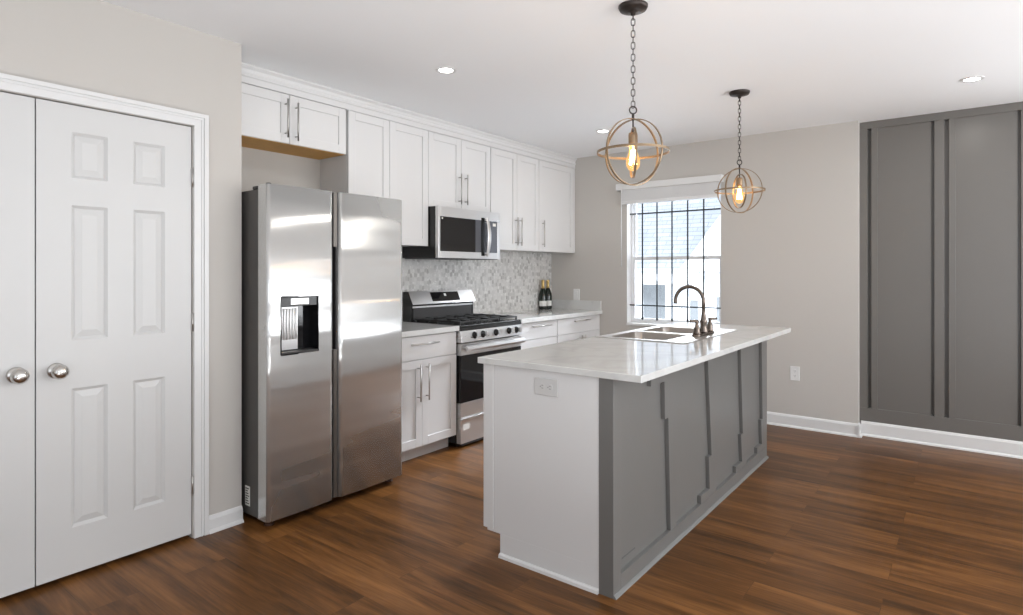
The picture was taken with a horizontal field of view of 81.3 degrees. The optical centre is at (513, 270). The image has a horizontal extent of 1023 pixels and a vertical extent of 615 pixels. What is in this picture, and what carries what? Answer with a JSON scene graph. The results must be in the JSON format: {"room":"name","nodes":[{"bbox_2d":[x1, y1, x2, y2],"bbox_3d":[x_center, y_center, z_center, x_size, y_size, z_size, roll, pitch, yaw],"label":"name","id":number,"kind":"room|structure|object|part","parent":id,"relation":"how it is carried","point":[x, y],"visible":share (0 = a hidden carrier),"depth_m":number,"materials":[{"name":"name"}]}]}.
{"room":"kitchen","nodes":[
{"label":"kitchen","id":0,"kind":"room"},
{"bbox_2d":[0,0,241,537],"bbox_3d":[-3.148,0.062,1.603,0.850,2.516,4.527,0,0,37],"label":"wall","id":1,"kind":"structure","parent":0,"point":[98,46],"depth_m":2.95,"materials":[{"name":"grey paint"}]},
{"bbox_2d":[0,92,34,597],"bbox_3d":[-2.140,0.293,2.196,0.111,2.009,0.609,0,0,37],"label":"door","id":2,"kind":"structure","parent":1,"relation":"in","point":[17,112],"depth_m":2.40,"materials":[{"name":"white paint"}]},
{"bbox_3d":[-1.977,0.420,2.380,0.076,0.066,0.066,0,0,37],"label":"knob","id":3,"kind":"part","parent":2,"relation":"part of","materials":[{"name":"silver metal"}]},
{"bbox_2d":[0,73,208,538],"bbox_3d":[-1.954,0.270,2.449,0.021,2.100,1.372,0,0,37],"label":"trim","id":4,"kind":"structure","parent":1,"relation":"attached to","point":[200,122],"depth_m":2.96,"materials":[{"name":"white paint"}]},
{"bbox_2d":[35,98,193,585],"bbox_3d":[-1.762,0.293,2.691,0.111,2.009,0.625,0,0,37],"label":"door","id":5,"kind":"structure","parent":1,"relation":"in","point":[114,319],"depth_m":2.67,"materials":[{"name":"white paint"}]},
{"bbox_3d":[-1.897,0.420,2.486,0.076,0.066,0.066,0,0,37],"label":"knob","id":6,"kind":"part","parent":5,"relation":"part of","materials":[{"name":"silver metal"}]},
{"bbox_2d":[209,505,243,533],"bbox_3d":[-1.481,1.278,3.065,0.026,0.085,0.178,0,0,37],"label":"baseboard","id":7,"kind":"structure","parent":1,"relation":"attached to","point":[231,517],"depth_m":3.06,"materials":[{"name":"white paint"}]},
{"bbox_2d":[242,147,550,253],"bbox_3d":[-0.774,0.062,5.200,0.260,2.516,4.073,0,0,37],"label":"wall","id":8,"kind":"structure","parent":0,"point":[258,166],"depth_m":3.95,"materials":[{"name":"grey paint"}]},
{"bbox_2d":[242,83,345,159],"bbox_3d":[-1.500,-0.944,3.746,0.346,0.322,0.870,0,0,37],"label":"upper cabinet","id":9,"kind":"object","parent":8,"relation":"attached to","point":[272,121],"visible":0.77,"depth_m":3.70,"materials":[{"name":"white paint"}]},
{"bbox_3d":[-1.527,-0.935,3.503,0.019,0.300,0.447,0,0,37],"label":"door","id":10,"kind":"part","parent":9,"relation":"part of","materials":[{"name":"white paint"}]},
{"bbox_3d":[-1.387,-0.932,3.641,0.038,0.235,0.011,0,0,37],"label":"handle","id":11,"kind":"part","parent":9,"relation":"part of","materials":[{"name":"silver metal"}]},
{"bbox_3d":[-1.345,-0.922,3.696,0.038,0.235,0.011,0,0,37],"label":"handle","id":12,"kind":"part","parent":9,"relation":"part of","materials":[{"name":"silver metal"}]},
{"bbox_3d":[-1.263,-0.935,3.849,0.019,0.300,0.416,0,0,37],"label":"door","id":13,"kind":"part","parent":9,"relation":"part of","materials":[{"name":"white paint"}]},
{"bbox_2d":[320,109,427,246],"bbox_3d":[-1.000,-0.648,4.397,0.352,0.913,0.746,0,0,37],"label":"upper cabinet","id":14,"kind":"object","parent":8,"relation":"attached to","point":[383,158],"visible":0.57,"depth_m":4.28,"materials":[{"name":"white paint"}]},
{"bbox_3d":[-1.014,-0.638,4.165,0.019,0.893,0.357,0,0,37],"label":"door","id":15,"kind":"part","parent":14,"relation":"part of","materials":[{"name":"white paint"}]},
{"bbox_3d":[-0.787,-0.638,4.462,0.019,0.893,0.382,0,0,37],"label":"door","id":16,"kind":"part","parent":14,"relation":"part of","materials":[{"name":"white paint"}]},
{"bbox_2d":[242,62,576,168],"bbox_3d":[-0.617,-1.142,4.913,0.335,0.108,3.802,0,0,37],"label":"trim","id":17,"kind":"structure","parent":8,"relation":"attached to","point":[251,74],"depth_m":4.26,"materials":[{"name":"white paint"}]},
{"bbox_2d":[428,131,489,211],"bbox_3d":[-0.543,-0.803,5.000,0.346,0.603,0.753,0,0,37],"label":"upper cabinet","id":18,"kind":"object","parent":8,"relation":"attached to","point":[458,169],"visible":0.77,"depth_m":4.87,"materials":[{"name":"white paint"}]},
{"bbox_3d":[-0.557,-0.793,4.774,0.019,0.583,0.373,0,0,37],"label":"door","id":19,"kind":"part","parent":18,"relation":"part of","materials":[{"name":"white paint"}]},
{"bbox_2d":[402,206,499,259],"bbox_3d":[-0.489,-0.298,4.960,0.464,0.403,0.752,0,0,37],"label":"microwave","id":20,"kind":"object","parent":18,"relation":"attached to","point":[453,233],"visible":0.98,"depth_m":4.75,"materials":[{"name":"silver metal"}]},
{"bbox_3d":[-0.362,-0.300,4.864,0.034,0.399,0.752,0,0,37],"label":"door frame","id":21,"kind":"part","parent":20,"relation":"part of","materials":[{"name":"silver metal"}]},
{"bbox_3d":[-0.243,-0.288,5.021,0.032,0.268,0.282,0,0,37],"label":"control panel","id":22,"kind":"part","parent":20,"relation":"part of","materials":[{"name":"grey glass"}]},
{"bbox_3d":[-0.218,-0.284,4.980,0.059,0.328,0.044,0,0,37],"label":"handle","id":23,"kind":"part","parent":20,"relation":"part of","materials":[{"name":"silver metal"}]},
{"bbox_3d":[-0.439,-0.670,4.883,0.038,0.250,0.011,0,0,37],"label":"handle","id":24,"kind":"part","parent":18,"relation":"part of","materials":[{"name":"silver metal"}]},
{"bbox_3d":[-0.393,-0.670,4.943,0.038,0.250,0.011,0,0,37],"label":"handle","id":25,"kind":"part","parent":18,"relation":"part of","materials":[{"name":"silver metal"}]},
{"bbox_3d":[-0.328,-0.793,5.074,0.019,0.583,0.373,0,0,37],"label":"door","id":26,"kind":"part","parent":18,"relation":"part of","materials":[{"name":"white paint"}]},
{"bbox_2d":[402,251,550,321],"bbox_3d":[-0.465,-0.029,5.382,0.008,0.943,2.872,0,0,37],"label":"backsplash","id":27,"kind":"structure","parent":8,"relation":"attached to","point":[511,282],"depth_m":5.69,"materials":[{"name":"tile"}]},
{"bbox_2d":[490,147,538,251],"bbox_3d":[-0.088,-0.648,5.596,0.346,0.913,0.733,0,0,37],"label":"upper cabinet","id":28,"kind":"object","parent":8,"relation":"attached to","point":[514,178],"visible":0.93,"depth_m":5.49,"materials":[{"name":"white paint"}]},
{"bbox_3d":[-0.095,-0.638,5.379,0.019,0.893,0.376,0,0,37],"label":"door","id":29,"kind":"part","parent":28,"relation":"part of","materials":[{"name":"white paint"}]},
{"bbox_3d":[0.026,-0.365,5.493,0.038,0.260,0.011,0,0,37],"label":"handle","id":30,"kind":"part","parent":28,"relation":"part of","materials":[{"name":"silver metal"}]},
{"bbox_3d":[0.064,-0.365,5.542,0.038,0.260,0.011,0,0,37],"label":"handle","id":31,"kind":"part","parent":28,"relation":"part of","materials":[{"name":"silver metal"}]},
{"bbox_3d":[0.128,-0.638,5.671,0.019,0.893,0.350,0,0,37],"label":"door","id":32,"kind":"part","parent":28,"relation":"part of","materials":[{"name":"white paint"}]},
{"bbox_2d":[514,159,572,252],"bbox_3d":[0.330,-0.648,6.144,0.346,0.913,0.640,0,0,37],"label":"upper cabinet","id":33,"kind":"object","parent":8,"relation":"attached to","point":[555,180],"visible":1,"depth_m":6.05,"materials":[{"name":"white paint"}]},
{"bbox_3d":[0.289,-0.365,5.837,0.038,0.260,0.011,0,0,37],"label":"handle","id":34,"kind":"part","parent":33,"relation":"part of","materials":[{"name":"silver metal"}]},
{"bbox_3d":[0.429,-0.638,6.066,0.019,0.893,0.632,0,0,37],"label":"door","id":35,"kind":"part","parent":33,"relation":"part of","materials":[{"name":"white paint"}]},
{"bbox_2d":[573,168,574,252],"bbox_3d":[0.517,-0.648,6.423,0.306,0.913,0.026,0,0,37],"label":"trim","id":36,"kind":"structure","parent":33,"relation":"attached to","point":[573,168],"depth_m":6.32,"materials":[{"name":"white paint"}]},
{"bbox_2d":[0,424,1022,614],"bbox_3d":[0.616,1.370,1.260,7.250,0.100,8.850,0,0,37],"label":"floor","id":37,"kind":"structure","parent":0,"point":[828,524],"depth_m":2.76,"materials":[{"name":"brown wood"}]},
{"bbox_2d":[242,183,401,525],"bbox_3d":[-1.271,0.432,3.609,0.760,1.775,0.911,0,0,37],"label":"refrigerator","id":38,"kind":"object","parent":37,"relation":"on","point":[322,269],"visible":0.94,"depth_m":3.25,"materials":[{"name":"silver metal"}]},
{"bbox_3d":[-1.163,0.416,3.201,0.090,1.723,0.394,0,0,37],"label":"door","id":39,"kind":"part","parent":38,"relation":"part of","materials":[{"name":"silver metal"}]},
{"bbox_3d":[-1.166,0.162,3.190,0.065,0.047,0.216,0,0,37],"label":"control panel","id":40,"kind":"part","parent":38,"relation":"part of","materials":[{"name":"grey plastic"}]},
{"bbox_3d":[-0.874,0.416,3.579,0.092,1.723,0.477,0,0,37],"label":"door","id":41,"kind":"part","parent":38,"relation":"part of","materials":[{"name":"silver metal"}]},
{"bbox_2d":[402,332,455,461],"bbox_3d":[-0.867,0.882,4.329,0.646,0.875,0.699,0,0,37],"label":"base cabinet","id":42,"kind":"object","parent":37,"relation":"on","point":[428,361],"visible":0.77,"depth_m":4.21,"materials":[{"name":"white paint"}]},
{"bbox_3d":[-0.753,0.918,4.022,0.019,0.600,0.346,0,0,37],"label":"door","id":43,"kind":"part","parent":42,"relation":"part of","materials":[{"name":"white paint"}]},
{"bbox_3d":[-0.651,0.772,4.110,0.038,0.256,0.011,0,0,37],"label":"handle","id":44,"kind":"part","parent":42,"relation":"part of","materials":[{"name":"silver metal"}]},
{"bbox_3d":[-0.621,0.505,4.150,0.038,0.011,0.267,0,0,37],"label":"handle","id":45,"kind":"part","parent":42,"relation":"part of","materials":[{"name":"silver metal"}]},
{"bbox_3d":[-0.602,0.772,4.175,0.038,0.256,0.011,0,0,37],"label":"handle","id":46,"kind":"part","parent":42,"relation":"part of","materials":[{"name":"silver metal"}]},
{"bbox_3d":[-0.648,0.533,4.161,0.019,0.162,0.695,0,0,37],"label":"drawer","id":47,"kind":"part","parent":42,"relation":"part of","materials":[{"name":"white paint"}]},
{"bbox_2d":[402,322,458,337],"bbox_3d":[-0.868,0.425,4.327,0.630,0.038,0.705,0,0,37],"label":"countertop","id":48,"kind":"structure","parent":42,"relation":"on","point":[409,329],"depth_m":4.28,"materials":[{"name":"white stone"}]},
{"bbox_3d":[-0.542,0.918,4.299,0.019,0.600,0.347,0,0,37],"label":"door","id":49,"kind":"part","parent":42,"relation":"part of","materials":[{"name":"white paint"}]},
{"bbox_2d":[403,290,525,446],"bbox_3d":[-0.393,0.743,4.893,0.688,1.154,0.762,0,0,37],"label":"gas range","id":50,"kind":"object","parent":37,"relation":"on","point":[478,335],"visible":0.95,"depth_m":4.65,"materials":[{"name":"silver metal"}]},
{"bbox_3d":[-0.593,0.346,5.046,0.005,0.088,0.698,0,0,37],"label":"vent plate","id":51,"kind":"part","parent":50,"relation":"part of","materials":[{"name":"plastic"}]},
{"bbox_3d":[-0.593,0.218,5.046,0.055,0.104,0.754,0,0,37],"label":"backguard panel","id":52,"kind":"part","parent":50,"relation":"part of","materials":[{"name":"silver metal"}]},
{"bbox_2d":[415,318,520,330],"bbox_3d":[-0.407,0.428,4.904,0.602,0.040,0.762,0,0,37],"label":"cooktop","id":53,"kind":"object","parent":50,"relation":"in","point":[494,324],"depth_m":4.72,"materials":[{"name":"black metal"}]},
{"bbox_3d":[-0.179,1.194,4.730,0.055,0.188,0.750,0,0,37],"label":"drawer","id":54,"kind":"part","parent":50,"relation":"part of","materials":[{"name":"silver metal"}]},
{"bbox_3d":[-0.287,0.488,4.528,0.044,0.054,0.054,0,0,37],"label":"knob","id":55,"kind":"part","parent":50,"relation":"part of","materials":[{"name":"black plastic"}]},
{"bbox_3d":[-0.184,0.807,4.734,0.042,0.355,0.750,0,0,37],"label":"oven door","id":56,"kind":"part","parent":50,"relation":"part of","materials":[{"name":"black glass"}]},
{"bbox_3d":[-0.179,0.480,4.730,0.055,0.108,0.756,0,0,37],"label":"control panel","id":57,"kind":"part","parent":50,"relation":"part of","materials":[{"name":"silver metal"}]},
{"bbox_3d":[-0.143,0.577,4.703,0.061,0.042,0.718,0,0,37],"label":"handle","id":58,"kind":"part","parent":50,"relation":"part of","materials":[{"name":"silver metal"}]},
{"bbox_2d":[520,320,556,348],"bbox_3d":[-0.005,0.882,5.458,0.646,0.875,0.590,0,0,37],"label":"base cabinet","id":59,"kind":"object","parent":37,"relation":"on","point":[541,333],"visible":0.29,"depth_m":5.28,"materials":[{"name":"white paint"}]},
{"bbox_3d":[0.214,0.525,5.290,0.019,0.146,0.582,0,0,37],"label":"drawer","id":60,"kind":"part","parent":59,"relation":"part of","materials":[{"name":"white paint"}]},
{"bbox_3d":[0.214,0.755,5.290,0.019,0.306,0.582,0,0,37],"label":"drawer","id":61,"kind":"part","parent":59,"relation":"part of","materials":[{"name":"white paint"}]},
{"bbox_2d":[491,299,601,323],"bbox_3d":[0.237,0.377,5.774,0.630,0.134,1.396,0,0,37],"label":"countertop","id":62,"kind":"structure","parent":59,"relation":"on","point":[561,309],"depth_m":5.97,"materials":[{"name":"white stone"}]},
{"bbox_2d":[539,280,546,309],"bbox_3d":[0.306,0.249,6.308,0.088,0.313,0.088,0,0,37],"label":"champagne bottle","id":63,"kind":"object","parent":62,"relation":"on","point":[542,295],"visible":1,"depth_m":6.28,"materials":[{"name":"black glass"}]},
{"bbox_2d":[546,280,551,308],"bbox_3d":[0.363,0.249,6.380,0.088,0.313,0.088,0,0,37],"label":"champagne bottle","id":64,"kind":"object","parent":62,"relation":"on","point":[548,291],"visible":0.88,"depth_m":6.35,"materials":[{"name":"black glass"}]},
{"bbox_2d":[556,315,599,342],"bbox_3d":[0.417,0.882,6.011,0.646,0.875,0.798,0,0,37],"label":"base cabinet","id":65,"kind":"object","parent":37,"relation":"on","point":[575,328],"visible":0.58,"depth_m":5.80,"materials":[{"name":"white paint"}]},
{"bbox_3d":[0.525,0.910,5.697,0.019,0.616,0.421,0,0,37],"label":"door","id":66,"kind":"part","parent":65,"relation":"part of","materials":[{"name":"white paint"}]},
{"bbox_3d":[0.628,0.525,5.831,0.019,0.146,0.760,0,0,37],"label":"drawer","id":67,"kind":"part","parent":65,"relation":"part of","materials":[{"name":"white paint"}]},
{"bbox_3d":[0.756,0.910,6.000,0.019,0.616,0.337,0,0,37],"label":"door","id":68,"kind":"part","parent":65,"relation":"part of","materials":[{"name":"white paint"}]},
{"bbox_2d":[484,340,768,599],"bbox_3d":[0.811,0.878,3.518,0.732,0.884,2.303,0,0,37],"label":"kitchen island","id":69,"kind":"object","parent":37,"relation":"on","point":[587,487],"visible":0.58,"depth_m":2.68,"materials":[{"name":"white paint"}]},
{"bbox_3d":[0.117,0.878,2.629,0.596,0.884,0.019,0,0,37],"label":"panel","id":70,"kind":"part","parent":69,"relation":"part of","materials":[{"name":"white paint"}]},
{"bbox_2d":[535,377,557,396],"bbox_3d":[0.140,0.505,2.594,0.120,0.074,0.008,0,0,37],"label":"island outlet","id":71,"kind":"object","parent":69,"relation":"attached to","point":[543,386],"visible":1,"depth_m":2.59,"materials":[{"name":"grey plastic"}]},
{"bbox_2d":[539,383,544,389],"bbox_3d":[0.122,0.505,2.604,0.031,0.031,0.001,0,0,37],"label":"socket","id":72,"kind":"object","parent":71,"relation":"attached to","point":[541,385],"depth_m":2.60,"materials":[{"name":"grey plastic"}]},
{"bbox_2d":[547,384,552,390],"bbox_3d":[0.154,0.505,2.580,0.031,0.031,0.001,0,0,37],"label":"socket","id":73,"kind":"object","parent":71,"relation":"attached to","point":[549,386],"depth_m":2.58,"materials":[{"name":"grey plastic"}]},
{"bbox_3d":[0.138,1.311,2.592,0.519,0.018,0.014,0,0,37],"label":"shoe moulding","id":74,"kind":"part","parent":69,"relation":"part of","materials":[{"name":"white paint"}]},
{"bbox_3d":[0.393,0.878,2.444,0.067,0.884,0.066,0,0,37],"label":"corner post","id":75,"kind":"part","parent":69,"relation":"part of","materials":[{"name":"grey paint"}]},
{"bbox_2d":[478,322,790,382],"bbox_3d":[0.901,0.420,3.531,0.837,0.029,2.443,0,0,37],"label":"island countertop","id":76,"kind":"structure","parent":69,"relation":"on","point":[636,361],"depth_m":2.90,"materials":[{"name":"white stone"}]},
{"bbox_2d":[596,325,737,343],"bbox_3d":[1.012,0.502,3.858,0.570,0.203,0.946,0,0,37],"label":"sink","id":77,"kind":"object","parent":76,"relation":"in","point":[660,333],"visible":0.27,"depth_m":3.88,"materials":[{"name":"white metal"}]},
{"bbox_3d":[0.845,0.502,3.706,0.365,0.203,0.393,0,0,37],"label":"bowl","id":78,"kind":"part","parent":77,"relation":"part of","materials":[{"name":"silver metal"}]},
{"bbox_3d":[1.111,0.502,4.055,0.365,0.203,0.395,0,0,37],"label":"bowl","id":79,"kind":"part","parent":77,"relation":"part of","materials":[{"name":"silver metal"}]},
{"bbox_2d":[673,285,716,336],"bbox_3d":[1.125,0.245,3.784,0.235,0.313,0.312,0,0,37],"label":"faucet","id":80,"kind":"object","parent":76,"relation":"on","point":[705,329],"visible":1,"depth_m":3.73,"materials":[{"name":"silver metal"}]},
{"bbox_3d":[1.188,0.393,3.735,0.054,0.016,0.304,0,0,37],"label":"plate","id":81,"kind":"part","parent":80,"relation":"part of","materials":[{"name":"silver metal"}]},
{"bbox_3d":[1.100,1.313,3.304,0.013,0.013,2.292,0,0,37],"label":"shoe moulding","id":82,"kind":"part","parent":69,"relation":"part of","materials":[{"name":"white wood"}]},
{"bbox_3d":[1.107,1.277,3.341,0.020,0.086,2.226,0,0,37],"label":"rail","id":83,"kind":"part","parent":69,"relation":"part of","materials":[{"name":"grey paint"}]},
{"bbox_2d":[101,0,1022,157],"bbox_3d":[0.616,-1.246,1.260,7.250,0.100,8.850,0,0,37],"label":"ceiling","id":84,"kind":"structure","parent":0,"point":[545,74],"depth_m":3.31,"materials":[{"name":"paint"}]},
{"bbox_2d":[436,66,455,73],"bbox_3d":[-0.405,-1.194,3.546,0.124,0.004,0.124,0,0,37],"label":"recessed light","id":85,"kind":"object","parent":84,"relation":"in","point":[443,70],"visible":1,"depth_m":3.54,"materials":[{"name":"white paint"}]},
{"bbox_2d":[439,68,452,72],"bbox_3d":[-0.405,-1.195,3.546,0.088,0.001,0.088,0,0,37],"label":"diffuser","id":86,"kind":"object","parent":85,"relation":"attached to","point":[441,70],"depth_m":3.55,"materials":[{"name":"white plastic"}]},
{"bbox_2d":[596,129,609,132],"bbox_3d":[0.760,-1.194,5.091,0.124,0.004,0.124,0,0,37],"label":"recessed light","id":87,"kind":"object","parent":84,"relation":"in","point":[600,130],"visible":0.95,"depth_m":5.09,"materials":[{"name":"white paint"}]},
{"bbox_2d":[597,0,669,185],"bbox_3d":[0.537,-0.790,2.690,0.324,0.811,0.324,0,0,37],"label":"pendant light","id":88,"kind":"object","parent":84,"relation":"hanging from","point":[632,8],"visible":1,"depth_m":2.68,"materials":[{"name":"brown metal"}]},
{"bbox_3d":[0.537,-0.675,2.690,0.039,0.141,0.012,0,0,-8],"label":"stem","id":89,"kind":"part","parent":88,"relation":"part of","materials":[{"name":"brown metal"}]},
{"bbox_3d":[0.537,-0.511,2.690,0.063,0.121,0.063,0,0,37],"label":"light bulb","id":90,"kind":"part","parent":88,"relation":"part of","materials":[{"name":"orange glass"}]},
{"bbox_2d":[628,132,637,146],"bbox_3d":[0.537,-0.592,2.690,0.041,0.060,0.041,0,0,37],"label":"socket","id":91,"kind":"object","parent":88,"relation":"attached to","point":[631,138],"depth_m":2.68,"materials":[{"name":"gold metal"}]},
{"bbox_2d":[714,89,765,212],"bbox_3d":[1.507,-0.790,3.983,0.324,0.811,0.324,0,0,37],"label":"pendant light","id":92,"kind":"object","parent":84,"relation":"hanging from","point":[739,93],"visible":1,"depth_m":3.97,"materials":[{"name":"brown metal"}]},
{"bbox_2d":[736,177,742,186],"bbox_3d":[1.507,-0.592,3.983,0.041,0.060,0.041,0,0,37],"label":"socket","id":93,"kind":"object","parent":92,"relation":"attached to","point":[739,181],"depth_m":3.97,"materials":[{"name":"gold metal"}]},
{"bbox_2d":[960,76,984,82],"bbox_3d":[2.853,-1.194,3.712,0.124,0.004,0.124,0,0,37],"label":"recessed light","id":94,"kind":"object","parent":84,"relation":"in","point":[973,78],"visible":1,"depth_m":3.71,"materials":[{"name":"white paint"}]},
{"bbox_2d":[964,77,979,80],"bbox_3d":[2.853,-1.195,3.712,0.088,0.001,0.088,0,0,37],"label":"diffuser","id":95,"kind":"object","parent":94,"relation":"attached to","point":[968,78],"depth_m":3.71,"materials":[{"name":"white plastic"}]},
{"bbox_2d":[551,121,859,423],"bbox_3d":[1.622,0.062,5.702,2.938,2.516,0.167,0,0,37],"label":"wall","id":96,"kind":"structure","parent":0,"point":[791,260],"depth_m":5.10,"materials":[{"name":"grey paint"}]},
{"bbox_2d":[573,289,579,299],"bbox_3d":[0.663,0.250,6.324,0.075,0.118,0.008,0,0,37],"label":"light switch","id":97,"kind":"object","parent":96,"relation":"attached to","point":[576,292],"visible":1,"depth_m":6.32,"materials":[{"name":"white plastic"}]},
{"bbox_2d":[626,183,720,325],"bbox_3d":[1.544,-0.140,5.740,0.942,1.360,0.157,0,0,37],"label":"window","id":98,"kind":"structure","parent":96,"relation":"in","point":[632,257],"depth_m":6.00,"materials":[{"name":"white plastic"}]},
{"bbox_3d":[1.526,0.529,5.716,0.940,0.022,0.097,0,0,37],"label":"sill","id":99,"kind":"part","parent":98,"relation":"part of","materials":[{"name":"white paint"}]},
{"bbox_2d":[616,174,723,266],"bbox_3d":[1.458,-0.454,5.683,1.058,0.828,0.062,0,0,37],"label":"window blind","id":100,"kind":"object","parent":98,"relation":"attached to","point":[699,187],"visible":0.9,"depth_m":5.64,"materials":[{"name":"white fabric"}]},
{"bbox_3d":[1.466,-0.678,5.680,0.968,0.026,0.049,0,0,37],"label":"rail","id":101,"kind":"part","parent":100,"relation":"part of","materials":[{"name":"white plastic"}]},
{"bbox_2d":[630,199,720,321],"bbox_3d":[1.543,-0.154,5.738,0.932,1.292,0.024,0,0,37],"label":"guard","id":102,"kind":"object","parent":98,"relation":"attached to","point":[703,209],"visible":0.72,"depth_m":5.75,"materials":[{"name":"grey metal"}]},
{"bbox_3d":[1.565,0.179,5.767,0.896,0.642,0.024,0,0,37],"label":"sash","id":103,"kind":"part","parent":98,"relation":"part of","materials":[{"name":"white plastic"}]},
{"bbox_3d":[1.581,-0.453,5.788,0.896,0.690,0.025,0,0,37],"label":"sash","id":104,"kind":"part","parent":98,"relation":"part of","materials":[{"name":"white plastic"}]},
{"bbox_2d":[790,366,799,380],"bbox_3d":[2.367,0.863,5.023,0.072,0.118,0.008,0,0,37],"label":"wall outlet","id":105,"kind":"object","parent":96,"relation":"attached to","point":[794,371],"visible":1,"depth_m":5.02,"materials":[{"name":"white plastic"}]},
{"bbox_2d":[767,411,857,437],"bbox_3d":[1.810,1.268,5.437,2.318,0.105,0.026,0,0,37],"label":"baseboard","id":106,"kind":"structure","parent":96,"relation":"attached to","point":[773,418],"depth_m":4.93,"materials":[{"name":"white paint"}]},
{"bbox_2d":[858,422,862,437],"bbox_3d":[2.759,1.268,4.749,0.026,0.105,0.084,0,0,37],"label":"baseboard","id":107,"kind":"structure","parent":96,"relation":"attached to","point":[860,435],"depth_m":4.72,"materials":[{"name":"white paint"}]},
{"bbox_2d":[861,420,1022,458],"bbox_3d":[4.337,1.262,3.614,3.890,0.116,0.026,0,0,37],"label":"baseboard","id":108,"kind":"structure","parent":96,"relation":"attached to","point":[973,443],"depth_m":4.46,"materials":[{"name":"white paint"}]},
{"bbox_2d":[860,420,1021,441],"bbox_3d":[4.426,0.062,3.740,3.902,2.516,0.183,0,0,37],"label":"wall","id":109,"kind":"structure","parent":0,"point":[860,420],"depth_m":4.57,"materials":[{"name":"grey paint"}]},
{"bbox_2d":[860,101,1022,441],"bbox_3d":[3.592,0.004,4.230,1.982,2.400,0.050,0,0,37],"label":"panelling","id":110,"kind":"object","parent":109,"relation":"attached to","point":[941,193],"visible":1,"depth_m":4.49,"materials":[{"name":"grey paint"}]},
{"bbox_3d":[3.043,-0.020,4.652,0.347,2.236,0.031,0,0,37],"label":"panel","id":111,"kind":"part","parent":110,"relation":"part of","materials":[{"name":"grey paint"}]},
{"bbox_3d":[3.590,-1.167,4.227,1.982,0.058,0.043,0,0,37],"label":"rail","id":112,"kind":"part","parent":110,"relation":"part of","materials":[{"name":"grey paint"}]},
{"bbox_3d":[3.590,1.151,4.227,1.982,0.105,0.043,0,0,37],"label":"rail","id":113,"kind":"part","parent":110,"relation":"part of","materials":[{"name":"grey paint"}]},
{"bbox_3d":[3.442,-0.020,4.348,0.352,2.236,0.031,0,0,37],"label":"panel","id":114,"kind":"part","parent":110,"relation":"part of","materials":[{"name":"grey paint"}]},
{"label":"outside","id":115,"kind":"structure","parent":0,"visible":0},
{"bbox_3d":[9.951,1.995,21.276,50.000,0.150,34.100,0,0,37],"label":"ground","id":116,"kind":"structure","parent":115,"visible":0},
{"bbox_2d":[636,188,720,321],"bbox_3d":[3.731,-1.240,14.941,9.800,6.320,4.720,0,0,37],"label":"neighbouring house","id":117,"kind":"structure","parent":116,"relation":"on","point":[712,217],"depth_m":13.08,"materials":[{"name":"white"}]},
{"bbox_3d":[3.100,1.080,13.158,0.620,1.680,0.040,0,0,37],"label":"window trim","id":118,"kind":"part","parent":117,"relation":"part of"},
{"bbox_3d":[3.722,0.980,12.308,0.280,0.880,0.040,0,0,37],"label":"window trim","id":119,"kind":"part","parent":117,"relation":"part of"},
{"bbox_3d":[4.510,-1.705,11.553,3.050,3.950,0.280,0,0,37],"label":"rake trim","id":120,"kind":"part","parent":117,"relation":"part of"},
{"bbox_3d":[4.207,0.940,11.938,0.400,0.960,0.040,0,0,37],"label":"window trim","id":121,"kind":"part","parent":117,"relation":"part of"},
{"bbox_2d":[666,226,719,319],"bbox_3d":[2.968,0.497,9.272,1.104,2.848,1.247,0,0,21],"label":"sapling","id":122,"kind":"object","parent":116,"relation":"on","point":[685,294],"visible":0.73,"depth_m":9.39,"materials":[{"name":"grey plant"}]}
]}

